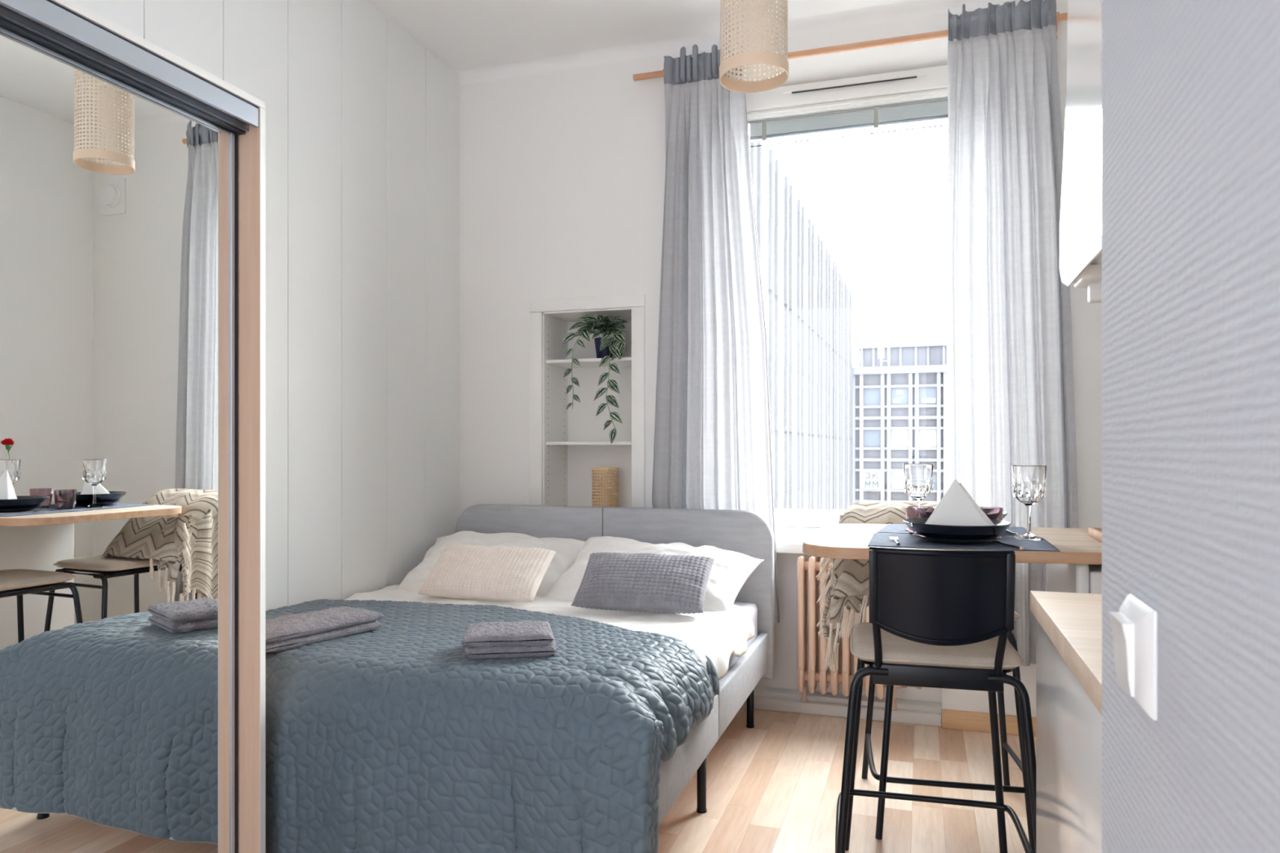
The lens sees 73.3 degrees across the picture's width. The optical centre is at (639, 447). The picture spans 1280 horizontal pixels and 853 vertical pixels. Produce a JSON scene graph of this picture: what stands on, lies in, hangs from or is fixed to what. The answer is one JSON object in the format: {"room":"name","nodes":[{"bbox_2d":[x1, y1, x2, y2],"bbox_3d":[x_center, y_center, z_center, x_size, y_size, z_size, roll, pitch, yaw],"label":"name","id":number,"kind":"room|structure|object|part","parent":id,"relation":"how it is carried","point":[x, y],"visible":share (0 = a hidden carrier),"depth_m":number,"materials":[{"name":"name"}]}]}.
{"room":"studio apartment","nodes":[
{"label":"studio apartment","id":0,"kind":"room"},
{"bbox_2d":[71,0,459,611],"bbox_3d":[-1.970,-0.360,1.445,0.120,3.120,6.320,0,0,18],"label":"wall","id":1,"kind":"structure","parent":0,"point":[362,119],"depth_m":3.55,"materials":[{"name":"white paint"}]},
{"bbox_2d":[366,0,914,71],"bbox_3d":[-0.130,-1.970,1.053,3.822,0.100,6.720,0,0,18],"label":"ceiling","id":2,"kind":"structure","parent":0,"point":[463,34],"depth_m":3.88,"materials":[{"name":"white paint"}]},
{"bbox_2d":[719,0,788,93],"bbox_3d":[0.330,-1.494,2.491,0.200,0.849,0.200,0,0,18],"label":"pendant lamp","id":3,"kind":"object","parent":2,"relation":"hanging from","point":[753,18],"visible":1,"depth_m":2.43,"materials":[{"name":"wicker"}]},
{"bbox_2d":[454,0,1102,726],"bbox_3d":[0.850,-0.360,4.041,3.822,3.120,0.470,0,0,18],"label":"wall","id":4,"kind":"structure","parent":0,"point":[562,172],"depth_m":4.21,"materials":[{"name":"white paint"}]},
{"bbox_2d":[528,293,644,507],"bbox_3d":[-0.216,-0.069,4.350,0.604,1.338,0.327,0,0,18],"label":"wall shelf","id":5,"kind":"object","parent":4,"relation":"attached to","point":[565,446],"visible":0.58,"depth_m":4.40,"materials":[{"name":"white paint"}]},
{"bbox_3d":[-0.435,-0.043,4.431,0.012,1.265,0.310,0,0,18],"label":"panel","id":6,"kind":"part","parent":5,"relation":"part of","materials":[{"name":"white paint"}]},
{"bbox_3d":[-0.211,-0.676,4.357,0.483,0.016,0.310,0,0,18],"label":"panel","id":7,"kind":"part","parent":5,"relation":"part of","materials":[{"name":"white paint"}]},
{"bbox_2d":[562,315,629,443],"bbox_3d":[-0.214,-0.339,4.249,0.342,0.644,0.234,0,0,18],"label":"potted plant","id":8,"kind":"object","parent":5,"relation":"on","point":[606,347],"visible":1,"depth_m":4.18,"materials":[{"name":"green plant"}]},
{"bbox_3d":[-0.171,-0.494,4.297,0.116,0.106,0.116,0,0,18],"label":"pot","id":9,"kind":"part","parent":8,"relation":"part of","materials":[{"name":"blue ceramic"}]},
{"bbox_3d":[-0.165,-0.043,4.500,0.471,1.265,0.010,0,0,18],"label":"panel","id":10,"kind":"part","parent":5,"relation":"part of","materials":[{"name":"white paint"}]},
{"bbox_2d":[591,466,618,506],"bbox_3d":[-0.176,0.224,4.341,0.136,0.250,0.136,0,0,18],"label":"table lamp","id":11,"kind":"object","parent":5,"relation":"on","point":[608,495],"visible":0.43,"depth_m":4.29,"materials":[{"name":"wicker"}]},
{"bbox_3d":[0.012,-0.043,4.284,0.012,1.265,0.310,0,0,18],"label":"panel","id":12,"kind":"part","parent":5,"relation":"part of","materials":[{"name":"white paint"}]},
{"bbox_2d":[744,37,947,554],"bbox_3d":[1.069,-0.658,3.969,1.480,2.263,0.472,0,0,18],"label":"window","id":13,"kind":"structure","parent":4,"relation":"attached to","point":[793,526],"depth_m":3.95,"materials":[{"name":"white paint"}]},
{"bbox_3d":[1.029,0.451,3.847,1.480,0.045,0.217,0,0,18],"label":"sill","id":14,"kind":"part","parent":13,"relation":"part of","materials":[{"name":"white paint"}]},
{"bbox_2d":[782,72,926,93],"bbox_3d":[0.981,-1.678,3.956,0.640,0.012,0.012,0,0,18],"label":"vent","id":15,"kind":"object","parent":13,"relation":"attached to","point":[891,79],"depth_m":3.95,"materials":[{"name":"grey metal"}]},
{"bbox_2d":[748,97,947,146],"bbox_3d":[1.098,-1.522,3.994,1.192,0.120,0.036,0,0,18],"label":"blind","id":16,"kind":"object","parent":4,"relation":"attached to","point":[932,110],"visible":0.59,"depth_m":4.02,"materials":[{"name":"grey"}]},
{"bbox_3d":[1.098,-1.578,3.994,1.192,0.008,0.035,0,0,18],"label":"head rail","id":17,"kind":"part","parent":16,"relation":"part of","materials":[{"name":"white paint"}]},
{"bbox_3d":[1.098,-1.497,3.994,1.188,0.014,0.030,0,0,18],"label":"rail","id":18,"kind":"part","parent":16,"relation":"part of","materials":[{"name":"silver metal"}]},
{"bbox_3d":[1.098,-1.464,3.994,1.180,0.005,0.006,0,0,18],"label":"pull cord","id":19,"kind":"part","parent":16,"relation":"part of","materials":[{"name":"grey plastic"}]},
{"bbox_2d":[632,11,1067,80],"bbox_3d":[0.861,-1.721,3.785,1.850,0.081,0.114,0,0,18],"label":"curtain rod","id":20,"kind":"object","parent":4,"relation":"attached to","point":[1062,16],"visible":0.33,"depth_m":3.71,"materials":[{"name":"brown wood"}]},
{"bbox_2d":[652,44,779,622],"bbox_3d":[0.334,-0.525,3.913,0.597,2.610,0.092,0,0,18],"label":"curtain","id":21,"kind":"object","parent":20,"relation":"hanging from","point":[713,450],"visible":0.77,"depth_m":3.92,"materials":[{"name":"white fabric"}]},
{"bbox_2d":[945,0,1079,666],"bbox_3d":[1.522,-0.477,3.520,0.510,2.725,0.100,0,0,18],"label":"curtain","id":22,"kind":"object","parent":20,"relation":"hanging from","point":[1011,385],"visible":0.8,"depth_m":3.52,"materials":[{"name":"white fabric"}]},
{"bbox_2d":[797,554,942,710],"bbox_3d":[1.002,0.812,3.749,0.619,0.667,0.171,0,0,18],"label":"radiator","id":23,"kind":"object","parent":4,"relation":"attached to","point":[812,675],"visible":0.41,"depth_m":3.76,"materials":[{"name":"beige metal"}]},
{"bbox_2d":[942,709,1035,737],"bbox_3d":[1.903,1.161,3.490,1.277,0.078,0.022,0,0,18],"label":"baseboard","id":24,"kind":"structure","parent":4,"relation":"attached to","point":[951,719],"depth_m":3.64,"materials":[{"name":"brown wood"}]},
{"bbox_2d":[657,707,1035,852],"bbox_3d":[-0.189,1.250,0.872,3.822,0.100,6.340,0,0,18],"label":"floor","id":25,"kind":"structure","parent":0,"point":[774,785],"depth_m":2.99,"materials":[{"name":"laminate"}]},
{"bbox_2d":[0,0,265,852],"bbox_3d":[-1.637,0.146,1.257,0.621,2.107,2.307,0,0,18],"label":"wardrobe","id":26,"kind":"object","parent":25,"relation":"on","point":[132,174],"visible":1,"depth_m":1.93,"materials":[{"name":"brown wood"}]},
{"bbox_3d":[-1.637,-0.898,1.258,0.621,0.018,2.306,0,0,18],"label":"panel","id":27,"kind":"part","parent":26,"relation":"part of","materials":[{"name":"white paint"}]},
{"bbox_3d":[-1.282,0.156,2.345,0.619,2.088,0.018,0,0,18],"label":"panel","id":28,"kind":"part","parent":26,"relation":"part of","materials":[{"name":"brown wood"}]},
{"bbox_2d":[455,504,773,825],"bbox_3d":[-0.449,0.736,3.154,1.593,0.928,1.815,0,0,18],"label":"bed","id":29,"kind":"object","parent":25,"relation":"on","point":[746,532],"visible":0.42,"depth_m":3.75,"materials":[{"name":"fabric"}]},
{"bbox_3d":[-0.157,0.637,3.979,1.553,0.725,0.065,0,0,18],"label":"headboard","id":30,"kind":"part","parent":29,"relation":"part of","materials":[{"name":"fabric"}]},
{"bbox_3d":[0.117,0.876,2.432,0.035,0.158,0.795,0,0,18],"label":"rail","id":31,"kind":"part","parent":29,"relation":"part of","materials":[{"name":"fabric"}]},
{"bbox_3d":[0.204,1.075,2.838,0.034,0.250,0.034,0,0,18],"label":"leg","id":32,"kind":"part","parent":29,"relation":"part of","materials":[{"name":"black metal"}]},
{"bbox_2d":[728,602,757,670],"bbox_3d":[-0.461,0.782,3.142,1.517,0.237,1.705,0,0,18],"label":"mattress","id":33,"kind":"object","parent":29,"relation":"on","point":[751,609],"visible":0.08,"depth_m":3.60,"materials":[{"name":"white fabric"}]},
{"bbox_2d":[395,530,585,596],"bbox_3d":[-0.638,0.548,3.818,0.844,0.326,0.449,0,0,15],"label":"pillow","id":34,"kind":"object","parent":33,"relation":"on","point":[567,550],"visible":0.34,"depth_m":3.80,"materials":[{"name":"white fabric"}]},
{"bbox_2d":[343,584,754,679],"bbox_3d":[-0.517,0.685,2.997,1.624,0.181,1.276,0,0,18],"label":"duvet","id":35,"kind":"object","parent":33,"relation":"on","point":[717,635],"visible":0.24,"depth_m":3.12,"materials":[{"name":"white fabric"}]},
{"bbox_2d":[417,545,556,602],"bbox_3d":[-0.613,0.499,3.446,0.510,0.197,0.228,0,0,19],"label":"cushion","id":36,"kind":"object","parent":35,"relation":"on","point":[476,572],"visible":1,"depth_m":3.39,"materials":[{"name":"beige fabric"}]},
{"bbox_2d":[265,599,719,852],"bbox_3d":[-0.604,0.844,2.698,1.653,0.533,1.014,0,0,18],"label":"bedspread","id":37,"kind":"object","parent":35,"relation":"on","point":[389,738],"visible":0.67,"depth_m":2.21,"materials":[{"name":"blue fabric"}]},
{"bbox_2d":[265,605,383,653],"bbox_3d":[-1.027,0.553,2.650,0.220,0.075,0.439,0,0,33],"label":"towel","id":38,"kind":"object","parent":37,"relation":"on","point":[283,630],"visible":0.84,"depth_m":2.60,"materials":[{"name":"fabric"}]},
{"bbox_2d":[461,620,555,659],"bbox_3d":[-0.374,0.549,2.477,0.266,0.082,0.211,0,0,-8],"label":"towel","id":39,"kind":"object","parent":37,"relation":"on","point":[524,636],"visible":1,"depth_m":2.39,"materials":[{"name":"fabric"}]},
{"bbox_2d":[571,551,715,613],"bbox_3d":[0.013,0.501,3.220,0.500,0.199,0.229,0,0,16],"label":"cushion","id":40,"kind":"object","parent":35,"relation":"on","point":[655,583],"visible":1,"depth_m":3.16,"materials":[{"name":"grey fabric"}]},
{"bbox_2d":[542,536,764,611],"bbox_3d":[0.046,0.551,3.563,0.850,0.329,0.453,0,0,21],"label":"pillow","id":41,"kind":"object","parent":33,"relation":"on","point":[730,571],"visible":0.46,"depth_m":3.53,"materials":[{"name":"white fabric"}]},
{"bbox_3d":[0.390,0.876,3.263,0.035,0.158,0.954,0,0,18],"label":"rail","id":42,"kind":"part","parent":29,"relation":"part of","materials":[{"name":"fabric"}]},
{"bbox_3d":[0.474,1.075,3.696,0.034,0.250,0.034,0,0,18],"label":"leg","id":43,"kind":"part","parent":29,"relation":"part of","materials":[{"name":"black metal"}]},
{"bbox_2d":[835,546,1035,852],"bbox_3d":[0.762,0.718,2.248,0.507,0.966,0.574,0,0,14],"label":"bar stool","id":44,"kind":"object","parent":25,"relation":"on","point":[938,619],"visible":1,"depth_m":2.03,"materials":[{"name":"black metal"}]},
{"bbox_3d":[0.657,0.873,2.522,0.148,0.657,0.044,0,0,39],"label":"leg","id":45,"kind":"part","parent":44,"relation":"part of","materials":[{"name":"black metal"}]},
{"bbox_3d":[0.537,0.870,2.116,0.149,0.661,0.040,0,0,-5],"label":"leg","id":46,"kind":"part","parent":44,"relation":"part of","materials":[{"name":"black metal"}]},
{"bbox_3d":[0.573,0.406,2.083,0.022,0.305,0.114,0,0,21],"label":"post","id":47,"kind":"part","parent":44,"relation":"part of","materials":[{"name":"black metal"}]},
{"bbox_3d":[0.700,0.350,2.001,0.316,0.215,0.060,0,0,14],"label":"backrest","id":48,"kind":"part","parent":44,"relation":"part of","materials":[{"name":"black paint"}]},
{"bbox_3d":[0.984,0.873,2.439,0.148,0.657,0.044,0,0,-10],"label":"leg","id":49,"kind":"part","parent":44,"relation":"part of","materials":[{"name":"black metal"}]},
{"bbox_3d":[0.850,0.406,2.013,0.022,0.305,0.114,0,0,7],"label":"post","id":50,"kind":"part","parent":44,"relation":"part of","materials":[{"name":"black metal"}]},
{"bbox_3d":[0.894,0.870,2.018,0.139,0.662,0.066,0,0,14],"label":"leg","id":51,"kind":"part","parent":44,"relation":"part of","materials":[{"name":"black metal"}]},
{"bbox_2d":[861,611,1035,852],"bbox_3d":[1.009,0.718,2.865,0.507,0.966,0.574,0,0,12],"label":"bar stool","id":52,"kind":"object","parent":25,"relation":"on","point":[868,758],"visible":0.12,"depth_m":2.64,"materials":[{"name":"black metal"}]},
{"bbox_3d":[0.866,0.870,3.083,0.149,0.661,0.040,0,0,32],"label":"leg","id":53,"kind":"part","parent":52,"relation":"part of","materials":[{"name":"black metal"}]},
{"bbox_2d":[815,502,937,672],"bbox_3d":[0.875,0.505,3.020,0.473,0.617,0.452,0,0,18],"label":"throw blanket","id":54,"kind":"object","parent":52,"relation":"on","point":[847,588],"visible":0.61,"depth_m":2.93,"materials":[{"name":"fabric"}]},
{"bbox_3d":[0.793,0.873,2.666,0.148,0.657,0.044,0,0,-12],"label":"leg","id":55,"kind":"part","parent":52,"relation":"part of","materials":[{"name":"black metal"}]},
{"bbox_3d":[1.229,0.870,3.005,0.149,0.661,0.040,0,0,-7],"label":"leg","id":56,"kind":"part","parent":52,"relation":"part of","materials":[{"name":"black metal"}]},
{"bbox_3d":[1.123,0.873,2.595,0.148,0.657,0.044,0,0,37],"label":"leg","id":57,"kind":"part","parent":52,"relation":"part of","materials":[{"name":"black metal"}]},
{"bbox_2d":[1035,618,1102,852],"bbox_3d":[1.201,0.771,1.123,1.131,0.858,1.022,0,0,18],"label":"base cabinet","id":58,"kind":"object","parent":25,"relation":"on","point":[1068,725],"visible":0.09,"depth_m":1.44,"materials":[{"name":"white paint"}]},
{"bbox_2d":[1030,591,1102,715],"bbox_3d":[1.199,0.320,1.133,1.140,0.040,1.045,0,0,18],"label":"countertop","id":59,"kind":"structure","parent":58,"relation":"on","point":[1072,621],"depth_m":1.45,"materials":[{"name":"brown wood"}]},
{"bbox_2d":[1102,0,1279,852],"bbox_3d":[0.511,-0.360,-0.891,1.195,3.120,3.225,0,0,18],"label":"wall","id":60,"kind":"structure","parent":0,"point":[1191,88],"depth_m":0.55,"materials":[{"name":"white paint"}]},
{"bbox_2d":[1107,593,1157,720],"bbox_3d":[0.383,0.160,0.672,0.021,0.081,0.081,0,0,18],"label":"light switch","id":61,"kind":"object","parent":60,"relation":"attached to","point":[1135,627],"visible":1,"depth_m":0.65,"materials":[{"name":"white plastic"}]},
{"bbox_3d":[2.106,-0.360,1.899,0.100,3.120,3.120,0,0,18],"label":"wall","id":62,"kind":"structure","parent":0,"visible":0},
{"bbox_2d":[802,523,1102,564],"bbox_3d":[1.345,0.300,2.416,1.716,0.080,0.747,0,0,14],"label":"bar table","id":63,"kind":"object","parent":62,"relation":"attached to","point":[850,540],"visible":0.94,"depth_m":2.31,"materials":[{"name":"brown wood"}]},
{"bbox_2d":[876,524,1033,537],"bbox_3d":[0.986,0.258,2.706,0.448,0.003,0.333,0,0,18],"label":"placemat","id":64,"kind":"object","parent":63,"relation":"on","point":[890,528],"visible":0.27,"depth_m":2.69,"materials":[{"name":"grey fabric"}]},
{"bbox_2d":[902,463,933,530],"bbox_3d":[0.862,0.153,2.664,0.091,0.208,0.091,0,0,18],"label":"wine glass","id":65,"kind":"object","parent":64,"relation":"on","point":[917,477],"visible":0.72,"depth_m":2.63,"materials":[{"name":"clear glass"}]},
{"bbox_2d":[1005,529,1022,536],"bbox_3d":[1.105,0.252,2.533,0.022,0.009,0.188,0,0,10],"label":"fork","id":66,"kind":"object","parent":64,"relation":"on","point":[1006,531],"visible":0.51,"depth_m":2.55,"materials":[{"name":"silver metal"}]},
{"bbox_3d":[1.008,0.247,2.706,0.227,0.017,0.227,0,0,18],"label":"plate","id":67,"kind":"object","parent":64,"relation":"on","visible":0},
{"bbox_2d":[1002,511,1008,519],"bbox_3d":[1.008,0.224,2.706,0.279,0.048,0.279,0,0,18],"label":"plate","id":68,"kind":"object","parent":67,"relation":"on","point":[1005,513],"visible":0.03,"depth_m":2.63,"materials":[{"name":"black ceramic"}]},
{"bbox_2d":[934,482,974,508],"bbox_3d":[1.000,0.165,2.734,0.175,0.112,0.126,0,0,-28],"label":"napkin","id":69,"kind":"object","parent":68,"relation":"on","point":[960,482],"visible":0.08,"depth_m":2.70,"materials":[{"name":"fabric"}]},
{"bbox_2d":[867,533,1060,551],"bbox_3d":[0.877,0.258,2.364,0.465,0.003,0.370,0,0,18],"label":"placemat","id":70,"kind":"object","parent":63,"relation":"on","point":[878,540],"visible":0.66,"depth_m":2.30,"materials":[{"name":"grey fabric"}]},
{"bbox_2d":[889,537,900,546],"bbox_3d":[0.699,0.252,2.348,0.022,0.009,0.188,0,0,12],"label":"fork","id":71,"kind":"object","parent":70,"relation":"on","point":[897,543],"visible":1,"depth_m":2.34,"materials":[{"name":"silver metal"}]},
{"bbox_2d":[905,506,934,535],"bbox_3d":[0.827,0.215,2.541,0.082,0.082,0.082,0,0,18],"label":"tumbler","id":72,"kind":"object","parent":70,"relation":"on","point":[911,512],"visible":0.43,"depth_m":2.51,"materials":[{"name":"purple glass"}]},
{"bbox_2d":[912,533,1000,544],"bbox_3d":[0.864,0.247,2.348,0.227,0.018,0.227,0,0,18],"label":"plate","id":73,"kind":"object","parent":70,"relation":"on","point":[951,541],"visible":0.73,"depth_m":2.27,"materials":[{"name":"black ceramic"}]},
{"bbox_2d":[902,517,1012,539],"bbox_3d":[0.864,0.224,2.348,0.279,0.048,0.279,0,0,18],"label":"plate","id":74,"kind":"object","parent":73,"relation":"on","point":[917,525],"visible":0.77,"depth_m":2.25,"materials":[{"name":"black ceramic"}]},
{"bbox_2d":[924,479,995,525],"bbox_3d":[0.865,0.153,2.304,0.180,0.136,0.133,0,0,-28],"label":"napkin","id":75,"kind":"object","parent":74,"relation":"on","point":[957,507],"visible":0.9,"depth_m":2.31,"materials":[{"name":"fabric"}]},
{"bbox_2d":[991,540,1023,550],"bbox_3d":[0.958,0.252,2.247,0.026,0.009,0.168,0,0,-2],"label":"spoon","id":76,"kind":"object","parent":70,"relation":"on","point":[1020,548],"visible":0.98,"depth_m":2.22,"materials":[{"name":"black metal"}]},
{"bbox_2d":[1011,465,1046,540],"bbox_3d":[1.095,0.153,2.419,0.091,0.208,0.091,0,0,18],"label":"wine glass","id":77,"kind":"object","parent":70,"relation":"on","point":[1028,486],"visible":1,"depth_m":2.39,"materials":[{"name":"clear glass"}]},
{"bbox_2d":[979,506,1003,520],"bbox_3d":[1.020,0.215,2.518,0.082,0.082,0.082,0,0,18],"label":"tumbler","id":78,"kind":"object","parent":63,"relation":"on","point":[992,513],"visible":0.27,"depth_m":2.48,"materials":[{"name":"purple glass"}]},
{"bbox_2d":[1088,527,1102,542],"bbox_3d":[1.441,0.247,2.353,0.338,0.026,0.280,0,0,18],"label":"tray","id":79,"kind":"object","parent":63,"relation":"on","point":[1095,533],"visible":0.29,"depth_m":2.45,"materials":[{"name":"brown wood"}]},
{"bbox_2d":[1058,0,1102,302],"bbox_3d":[1.229,-1.103,1.135,1.085,1.623,1.022,0,0,18],"label":"range hood","id":80,"kind":"object","parent":62,"relation":"attached to","point":[1080,263],"visible":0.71,"depth_m":1.59,"materials":[{"name":"white"}]},
{"label":"outside","id":81,"kind":"structure","parent":0,"visible":0},
{"bbox_3d":[22.728,15.300,69.372,120.000,0.200,134.000,0,0,18],"label":"ground","id":82,"kind":"structure","parent":81,"visible":0},
{"bbox_2d":[750,141,853,510],"bbox_3d":[3.193,-1.075,57.939,13.780,32.550,92.000,0,0,19],"label":"office building","id":83,"kind":"structure","parent":82,"relation":"on","point":[809,312],"depth_m":61.71,"materials":[{"name":"grey"}]},
{"bbox_2d":[853,338,947,503],"bbox_3d":[34.785,1.450,99.990,19.150,27.500,12.300,0,0,18],"label":"office building","id":84,"kind":"structure","parent":82,"relation":"on","point":[900,409],"depth_m":96.31,"materials":[{"name":"white concrete"}]},
{"bbox_2d":[877,330,893,366],"bbox_3d":[27.694,-11.150,96.862,1.680,4.100,0.640,0,0,18],"label":"rooftop antenna","id":85,"kind":"object","parent":84,"relation":"on","point":[880,343],"visible":0.88,"depth_m":96.71,"materials":[{"name":"white metal"}]},
{"bbox_3d":[27.172,-11.100,96.907,0.660,2.000,0.400,0,0,18],"label":"panel","id":86,"kind":"part","parent":85,"relation":"part of","materials":[{"name":"white metal"}]},
{"bbox_3d":[27.979,-10.950,96.642,0.240,2.900,0.400,0,0,18],"label":"panel","id":87,"kind":"part","parent":85,"relation":"part of","materials":[{"name":"white metal"}]},
{"bbox_2d":[893,390,902,403],"bbox_3d":[28.853,-5.750,96.209,1.050,1.400,0.060,0,0,18],"label":"blind","id":88,"kind":"object","parent":84,"relation":"hanging from","point":[897,394],"depth_m":96.19,"materials":[{"name":"grey"}]},
{"bbox_3d":[34.785,-8.700,99.990,19.150,0.800,12.300,0,0,18],"label":"cornice","id":89,"kind":"part","parent":84,"relation":"part of","materials":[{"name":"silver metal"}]},
{"bbox_2d":[921,398,935,403],"bbox_3d":[31.970,-5.250,95.188,1.450,0.500,0.060,0,0,18],"label":"blind","id":90,"kind":"object","parent":84,"relation":"hanging from","point":[923,400],"depth_m":95.17,"materials":[{"name":"grey"}]}
]}

